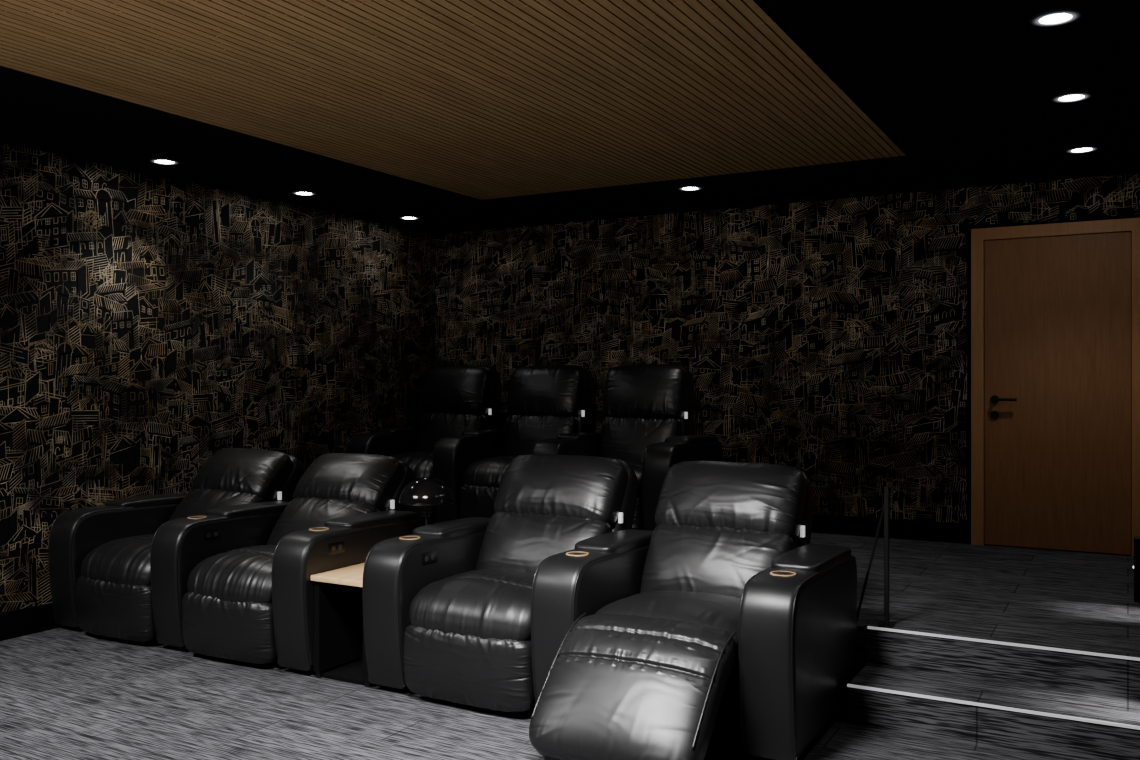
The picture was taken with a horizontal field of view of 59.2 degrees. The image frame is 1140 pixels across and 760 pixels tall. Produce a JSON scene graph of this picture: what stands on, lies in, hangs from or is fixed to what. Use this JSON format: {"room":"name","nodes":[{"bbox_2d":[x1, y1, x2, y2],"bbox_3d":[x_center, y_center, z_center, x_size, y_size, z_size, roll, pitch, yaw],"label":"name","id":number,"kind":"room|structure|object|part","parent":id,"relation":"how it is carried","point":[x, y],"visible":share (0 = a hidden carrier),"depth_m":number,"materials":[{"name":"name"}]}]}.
{"room":"home theater","nodes":[
{"label":"home theater","id":0,"kind":"room"},
{"bbox_2d":[0,142,434,612],"bbox_3d":[-3.294,0.109,4.921,0.101,2.742,8.602,0,0,29],"label":"wall","id":1,"kind":"structure","parent":0,"point":[152,326],"depth_m":6.25,"materials":[{"name":"black paper"}]},
{"bbox_2d":[0,603,63,640],"bbox_3d":[-3.869,1.308,3.769,0.014,0.145,6.030,0,0,29],"label":"baseboard","id":2,"kind":"structure","parent":1,"relation":"attached to","point":[35,619],"depth_m":5.43,"materials":[{"name":"black wood"}]},
{"bbox_2d":[0,626,1066,759],"bbox_3d":[-1.262,1.430,2.331,5.970,0.100,6.050,0,0,29],"label":"floor","id":3,"kind":"structure","parent":0,"point":[66,693],"depth_m":4.09,"materials":[{"name":"carpet"}]},
{"bbox_2d":[48,448,305,649],"bbox_3d":[-2.143,0.898,5.766,1.049,0.964,1.205,0,0,29],"label":"recliner","id":4,"kind":"object","parent":3,"relation":"on","point":[121,568],"visible":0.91,"depth_m":5.44,"materials":[{"name":"black leather"}]},
{"bbox_3d":[-2.555,1.034,5.888,0.210,0.631,0.960,0,0,29],"label":"armrest","id":5,"kind":"part","parent":4,"relation":"part of","materials":[{"name":"black leather"}]},
{"bbox_2d":[81,534,153,585],"bbox_3d":[-2.258,0.976,5.547,0.605,0.232,0.681,0,0,29],"label":"seat cushion","id":6,"kind":"object","parent":4,"relation":"on","point":[106,559],"depth_m":5.30,"materials":[{"name":"black leather"}]},
{"bbox_3d":[-1.857,0.802,5.208,0.006,0.056,0.110,0,0,29],"label":"control panel","id":7,"kind":"part","parent":4,"relation":"part of","materials":[{"name":"black plastic"}]},
{"bbox_3d":[-1.825,1.034,5.482,0.210,0.631,0.960,0,0,29],"label":"armrest","id":8,"kind":"part","parent":4,"relation":"part of","materials":[{"name":"black leather"}]},
{"bbox_2d":[169,488,265,520],"bbox_3d":[-2.081,0.826,5.866,0.602,0.370,0.336,0,0,29],"label":"lumbar cushion","id":9,"kind":"object","parent":4,"relation":"on","point":[197,501],"depth_m":5.83,"materials":[{"name":"black leather"}]},
{"bbox_2d":[182,453,424,673],"bbox_3d":[-1.311,0.897,5.305,0.847,0.965,1.210,0,0,29],"label":"recliner","id":10,"kind":"object","parent":3,"relation":"on","point":[253,604],"visible":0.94,"depth_m":4.88,"materials":[{"name":"black leather"}]},
{"bbox_2d":[187,545,276,602],"bbox_3d":[-1.524,0.975,5.138,0.610,0.234,0.684,0,0,29],"label":"seat cushion","id":11,"kind":"object","parent":10,"relation":"on","point":[241,575],"depth_m":4.88,"materials":[{"name":"black leather"}]},
{"bbox_2d":[267,497,379,544],"bbox_3d":[-1.346,0.828,5.459,0.607,0.367,0.333,0,0,29],"label":"lumbar cushion","id":12,"kind":"object","parent":10,"relation":"on","point":[301,513],"depth_m":5.42,"materials":[{"name":"black leather"}]},
{"bbox_3d":[-1.116,0.802,4.796,0.006,0.056,0.110,0,0,29],"label":"control panel","id":13,"kind":"part","parent":10,"relation":"part of","materials":[{"name":"black plastic"}]},
{"bbox_3d":[-1.083,1.034,5.071,0.210,0.631,0.960,0,0,29],"label":"armrest","id":14,"kind":"part","parent":10,"relation":"part of","materials":[{"name":"black leather"}]},
{"bbox_2d":[311,563,374,687],"bbox_3d":[-0.841,1.141,4.941,0.330,0.478,0.880,0,0,29],"label":"side table","id":15,"kind":"object","parent":3,"relation":"on","point":[338,629],"visible":0.38,"depth_m":4.70,"materials":[{"name":"brown wood"}]},
{"bbox_3d":[-0.970,1.139,5.012,0.035,0.423,0.840,0,0,29],"label":"panel","id":16,"kind":"part","parent":15,"relation":"part of","materials":[{"name":"black wood"}]},
{"bbox_3d":[-0.972,1.369,4.705,0.260,0.018,0.260,0,0,29],"label":"panel","id":17,"kind":"part","parent":15,"relation":"part of","materials":[{"name":"black wood"}]},
{"bbox_3d":[-0.904,1.153,4.827,0.260,0.451,0.020,0,0,29],"label":"panel","id":18,"kind":"part","parent":15,"relation":"part of","materials":[{"name":"black wood"}]},
{"bbox_3d":[-0.712,1.139,4.869,0.035,0.423,0.840,0,0,29],"label":"panel","id":19,"kind":"part","parent":15,"relation":"part of","materials":[{"name":"black wood"}]},
{"bbox_2d":[399,477,453,524],"bbox_3d":[-0.730,0.700,5.119,0.280,0.405,0.280,0,0,29],"label":"mushroom lamp","id":20,"kind":"object","parent":15,"relation":"on","point":[426,491],"visible":0.93,"depth_m":5.03,"materials":[{"name":"black metal"}]},
{"bbox_3d":[-0.730,0.744,5.119,0.016,0.284,0.016,0,0,29],"label":"stem","id":21,"kind":"part","parent":20,"relation":"part of","materials":[{"name":"black metal"}]},
{"bbox_3d":[-0.730,0.561,5.119,0.280,0.128,0.280,0,0,29],"label":"lamp shade","id":22,"kind":"part","parent":20,"relation":"part of","materials":[{"name":"black glass"}]},
{"bbox_2d":[362,454,652,713],"bbox_3d":[-0.194,0.873,4.643,1.080,1.013,1.140,0,0,29],"label":"recliner","id":23,"kind":"object","parent":3,"relation":"on","point":[473,611],"visible":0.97,"depth_m":4.37,"materials":[{"name":"black leather"}]},
{"bbox_3d":[-0.603,1.034,4.803,0.210,0.631,0.960,0,0,29],"label":"armrest","id":24,"kind":"part","parent":23,"relation":"part of","materials":[{"name":"black leather"}]},
{"bbox_3d":[-0.635,0.802,4.529,0.006,0.056,0.110,0,0,29],"label":"control panel","id":25,"kind":"part","parent":23,"relation":"part of","materials":[{"name":"black plastic"}]},
{"bbox_2d":[409,568,534,640],"bbox_3d":[-0.293,0.976,4.455,0.645,0.233,0.682,0,0,29],"label":"seat cushion","id":26,"kind":"object","parent":23,"relation":"on","point":[446,604],"depth_m":4.23,"materials":[{"name":"black leather"}]},
{"bbox_2d":[476,511,611,572],"bbox_3d":[-0.132,0.818,4.745,0.642,0.375,0.294,0,0,29],"label":"lumbar cushion","id":27,"kind":"object","parent":23,"relation":"on","point":[511,540],"depth_m":4.68,"materials":[{"name":"black leather"}]},
{"bbox_3d":[0.158,1.034,4.381,0.210,0.631,0.960,0,0,29],"label":"armrest","id":28,"kind":"part","parent":23,"relation":"part of","materials":[{"name":"black leather"}]},
{"bbox_2d":[529,460,856,759],"bbox_3d":[0.563,0.873,3.995,0.866,1.013,1.537,0,0,29],"label":"recliner","id":29,"kind":"object","parent":3,"relation":"on","point":[738,627],"visible":1,"depth_m":3.66,"materials":[{"name":"black leather"}]},
{"bbox_2d":[595,591,740,659],"bbox_3d":[0.470,0.969,4.037,0.640,0.214,0.629,0,0,29],"label":"seat cushion","id":30,"kind":"object","parent":29,"relation":"on","point":[718,611],"depth_m":3.87,"materials":[{"name":"black leather"}]},
{"bbox_2d":[640,524,794,597],"bbox_3d":[0.628,0.817,4.322,0.637,0.377,0.296,0,0,29],"label":"lumbar cushion","id":31,"kind":"object","parent":29,"relation":"on","point":[720,559],"depth_m":4.25,"materials":[{"name":"black leather"}]},
{"bbox_3d":[0.918,1.034,3.958,0.210,0.631,0.960,0,0,29],"label":"armrest","id":32,"kind":"part","parent":29,"relation":"part of","materials":[{"name":"black leather"}]},
{"bbox_2d":[428,521,1139,698],"bbox_3d":[0.822,1.275,6.081,5.970,0.410,2.570,0,0,29],"label":"platform","id":33,"kind":"object","parent":3,"relation":"on","point":[1079,601],"depth_m":4.60,"materials":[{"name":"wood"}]},
{"bbox_2d":[347,366,504,523],"bbox_3d":[-1.040,0.477,7.813,1.022,1.186,0.998,0,0,29],"label":"recliner","id":34,"kind":"object","parent":33,"relation":"on","point":[458,427],"visible":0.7,"depth_m":7.83,"materials":[{"name":"black leather"}]},
{"bbox_3d":[-1.389,0.725,8.020,0.210,0.631,0.960,0,0,29],"label":"armrest","id":35,"kind":"part","parent":34,"relation":"part of","materials":[{"name":"black leather"}]},
{"bbox_2d":[390,452,432,478],"bbox_3d":[-1.106,0.667,7.686,0.600,0.231,0.683,0,0,29],"label":"seat cushion","id":36,"kind":"object","parent":34,"relation":"on","point":[421,463],"depth_m":7.40,"materials":[{"name":"black leather"}]},
{"bbox_2d":[415,413,485,451],"bbox_3d":[-0.954,0.468,7.960,0.597,0.440,0.248,0,0,29],"label":"lumbar cushion","id":37,"kind":"object","parent":34,"relation":"on","point":[432,426],"depth_m":7.90,"materials":[{"name":"black leather"}]},
{"bbox_3d":[-0.679,0.725,7.626,0.210,0.631,0.960,0,0,29],"label":"armrest","id":38,"kind":"part","parent":34,"relation":"part of","materials":[{"name":"black leather"}]},
{"bbox_2d":[459,365,601,518],"bbox_3d":[-0.230,0.477,7.362,0.823,1.186,1.001,0,0,29],"label":"recliner","id":39,"kind":"object","parent":33,"relation":"on","point":[549,407],"visible":0.56,"depth_m":7.46,"materials":[{"name":"black leather"}]},
{"bbox_2d":[463,456,516,487],"bbox_3d":[-0.382,0.666,7.284,0.600,0.232,0.682,0,0,29],"label":"seat cushion","id":40,"kind":"object","parent":39,"relation":"on","point":[487,472],"depth_m":7.06,"materials":[{"name":"black leather"}]},
{"bbox_2d":[502,414,578,455],"bbox_3d":[-0.230,0.468,7.558,0.597,0.440,0.248,0,0,29],"label":"lumbar cushion","id":41,"kind":"object","parent":39,"relation":"on","point":[522,431],"depth_m":7.49,"materials":[{"name":"black leather"}]},
{"bbox_3d":[0.044,0.725,7.224,0.210,0.631,0.960,0,0,29],"label":"armrest","id":42,"kind":"part","parent":39,"relation":"part of","materials":[{"name":"black leather"}]},
{"bbox_2d":[599,364,722,530],"bbox_3d":[0.498,0.477,6.958,0.833,1.186,0.999,0,0,29],"label":"recliner","id":43,"kind":"object","parent":33,"relation":"on","point":[647,409],"visible":0.59,"depth_m":7.06,"materials":[{"name":"black leather"}]},
{"bbox_2d":[625,461,641,494],"bbox_3d":[0.342,0.666,6.884,0.600,0.232,0.680,0,0,29],"label":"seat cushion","id":44,"kind":"object","parent":43,"relation":"on","point":[636,466],"depth_m":6.58,"materials":[{"name":"black leather"}]},
{"bbox_2d":[599,416,681,461],"bbox_3d":[0.493,0.468,7.157,0.597,0.440,0.246,0,0,29],"label":"lumbar cushion","id":45,"kind":"object","parent":43,"relation":"on","point":[625,438],"depth_m":7.08,"materials":[{"name":"black leather"}]},
{"bbox_3d":[0.776,0.725,6.817,0.210,0.631,0.960,0,0,29],"label":"armrest","id":46,"kind":"part","parent":43,"relation":"part of","materials":[{"name":"black leather"}]},
{"bbox_2d":[857,487,894,627],"bbox_3d":[1.332,0.767,4.390,0.161,0.605,0.071,0,0,29],"label":"handrail","id":47,"kind":"object","parent":33,"relation":"on","point":[885,510],"visible":0.98,"depth_m":4.36,"materials":[{"name":"black metal"}]},
{"bbox_3d":[1.379,0.767,4.371,0.020,0.605,0.020,0,0,29],"label":"post","id":48,"kind":"part","parent":47,"relation":"part of","materials":[{"name":"black metal"}]},
{"bbox_3d":[1.379,1.067,4.371,0.060,0.006,0.060,0,0,29],"label":"plate","id":49,"kind":"part","parent":47,"relation":"part of","materials":[{"name":"black metal"}]},
{"bbox_2d":[867,626,1139,660],"bbox_3d":[2.048,1.071,3.928,1.735,0.009,0.012,0,0,29],"label":"light strip","id":50,"kind":"object","parent":33,"relation":"attached to","point":[868,627],"depth_m":4.07,"materials":[{"name":"white plastic"}]},
{"bbox_2d":[1133,536,1139,601],"bbox_3d":[2.757,0.915,4.852,0.064,0.310,0.060,0,0,29],"label":"light","id":51,"kind":"object","parent":33,"relation":"on","point":[1136,566],"visible":1,"depth_m":4.83,"materials":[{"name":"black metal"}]},
{"bbox_2d":[848,663,1139,759],"bbox_3d":[1.962,1.302,3.772,1.735,0.155,0.360,0,0,29],"label":"stair step","id":52,"kind":"structure","parent":3,"relation":"on","point":[1068,739],"depth_m":3.83,"materials":[{"name":"wood"}]},
{"bbox_2d":[847,684,1139,729],"bbox_3d":[1.873,1.226,3.613,1.735,0.009,0.012,0,0,29],"label":"light strip","id":53,"kind":"object","parent":52,"relation":"attached to","point":[848,685],"depth_m":3.76,"materials":[{"name":"white plastic"}]},
{"bbox_2d":[0,0,1139,233],"bbox_3d":[-0.642,-1.320,3.446,6.170,0.120,8.800,0,0,29],"label":"ceiling","id":54,"kind":"structure","parent":0,"point":[964,88],"depth_m":5.07,"materials":[{"name":"black paint"}]},
{"bbox_2d":[148,158,179,164],"bbox_3d":[-2.335,-1.256,5.782,0.172,0.005,0.172,0,0,29],"label":"recessed light","id":55,"kind":"object","parent":54,"relation":"in","point":[163,161],"visible":1,"depth_m":5.76,"materials":[{"name":"white"}]},
{"bbox_2d":[291,191,316,195],"bbox_3d":[-1.791,-1.256,6.761,0.172,0.005,0.172,0,0,29],"label":"recessed light","id":56,"kind":"object","parent":54,"relation":"in","point":[301,193],"visible":1,"depth_m":6.75,"materials":[{"name":"white"}]},
{"bbox_2d":[398,216,419,219],"bbox_3d":[-1.245,-1.256,7.785,0.172,0.005,0.172,0,0,29],"label":"recessed light","id":57,"kind":"object","parent":54,"relation":"in","point":[400,217],"visible":1,"depth_m":7.76,"materials":[{"name":"white"}]},
{"bbox_2d":[0,0,905,199],"bbox_3d":[-0.922,-1.252,3.475,2.833,0.011,6.380,0,0,29],"label":"ceiling panel","id":58,"kind":"object","parent":54,"relation":"attached to","point":[479,99],"visible":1,"depth_m":4.15,"materials":[{"name":"brown wood"}]},
{"bbox_2d":[677,186,702,190],"bbox_3d":[0.788,-1.256,6.586,0.172,0.005,0.172,0,0,29],"label":"recessed light","id":59,"kind":"object","parent":54,"relation":"in","point":[682,188],"visible":1,"depth_m":6.58,"materials":[{"name":"white"}]},
{"bbox_2d":[1028,9,1082,26],"bbox_3d":[1.688,-1.256,3.490,0.172,0.005,0.172,0,0,29],"label":"recessed light","id":60,"kind":"object","parent":54,"relation":"in","point":[1058,17],"visible":1,"depth_m":3.48,"materials":[{"name":"white"}]},
{"bbox_2d":[1050,92,1092,102],"bbox_3d":[2.232,-1.256,4.469,0.172,0.005,0.172,0,0,29],"label":"recessed light","id":61,"kind":"object","parent":54,"relation":"in","point":[1070,97],"visible":1,"depth_m":4.46,"materials":[{"name":"white"}]},
{"bbox_2d":[1064,146,1099,153],"bbox_3d":[2.795,-1.256,5.483,0.172,0.005,0.172,0,0,29],"label":"recessed light","id":62,"kind":"object","parent":54,"relation":"in","point":[1081,149],"visible":1,"depth_m":5.47,"materials":[{"name":"white"}]},
{"bbox_2d":[435,172,1139,555],"bbox_3d":[1.470,0.109,7.248,6.170,2.741,0.101,0,0,29],"label":"wall","id":63,"kind":"structure","parent":0,"point":[829,340],"depth_m":7.12,"materials":[{"name":"black paper"}]},
{"bbox_2d":[811,514,969,543],"bbox_3d":[0.728,1.005,7.596,4.306,0.130,0.014,0,0,29],"label":"baseboard","id":64,"kind":"structure","parent":63,"relation":"attached to","point":[947,532],"depth_m":6.77,"materials":[{"name":"black wood"}]},
{"bbox_2d":[971,218,1139,556],"bbox_3d":[3.043,0.044,6.295,0.985,2.049,0.032,0,0,29],"label":"door frame","id":65,"kind":"structure","parent":63,"relation":"attached to","point":[978,236],"depth_m":6.48,"materials":[{"name":"brown wood"}]},
{"bbox_2d":[985,232,1130,554],"bbox_3d":[3.031,0.081,6.273,0.827,1.963,0.081,0,0,29],"label":"door","id":66,"kind":"structure","parent":63,"relation":"in","point":[1058,308],"depth_m":6.29,"materials":[{"name":"brown wood"}]},
{"bbox_3d":[2.731,0.225,6.459,0.052,0.052,0.017,0,0,29],"label":"keyhole plate","id":67,"kind":"part","parent":66,"relation":"part of","materials":[{"name":"black metal"}]},
{"bbox_3d":[2.767,0.125,6.411,0.161,0.052,0.066,0,0,29],"label":"handle","id":68,"kind":"part","parent":66,"relation":"part of","materials":[{"name":"black metal"}]}
]}

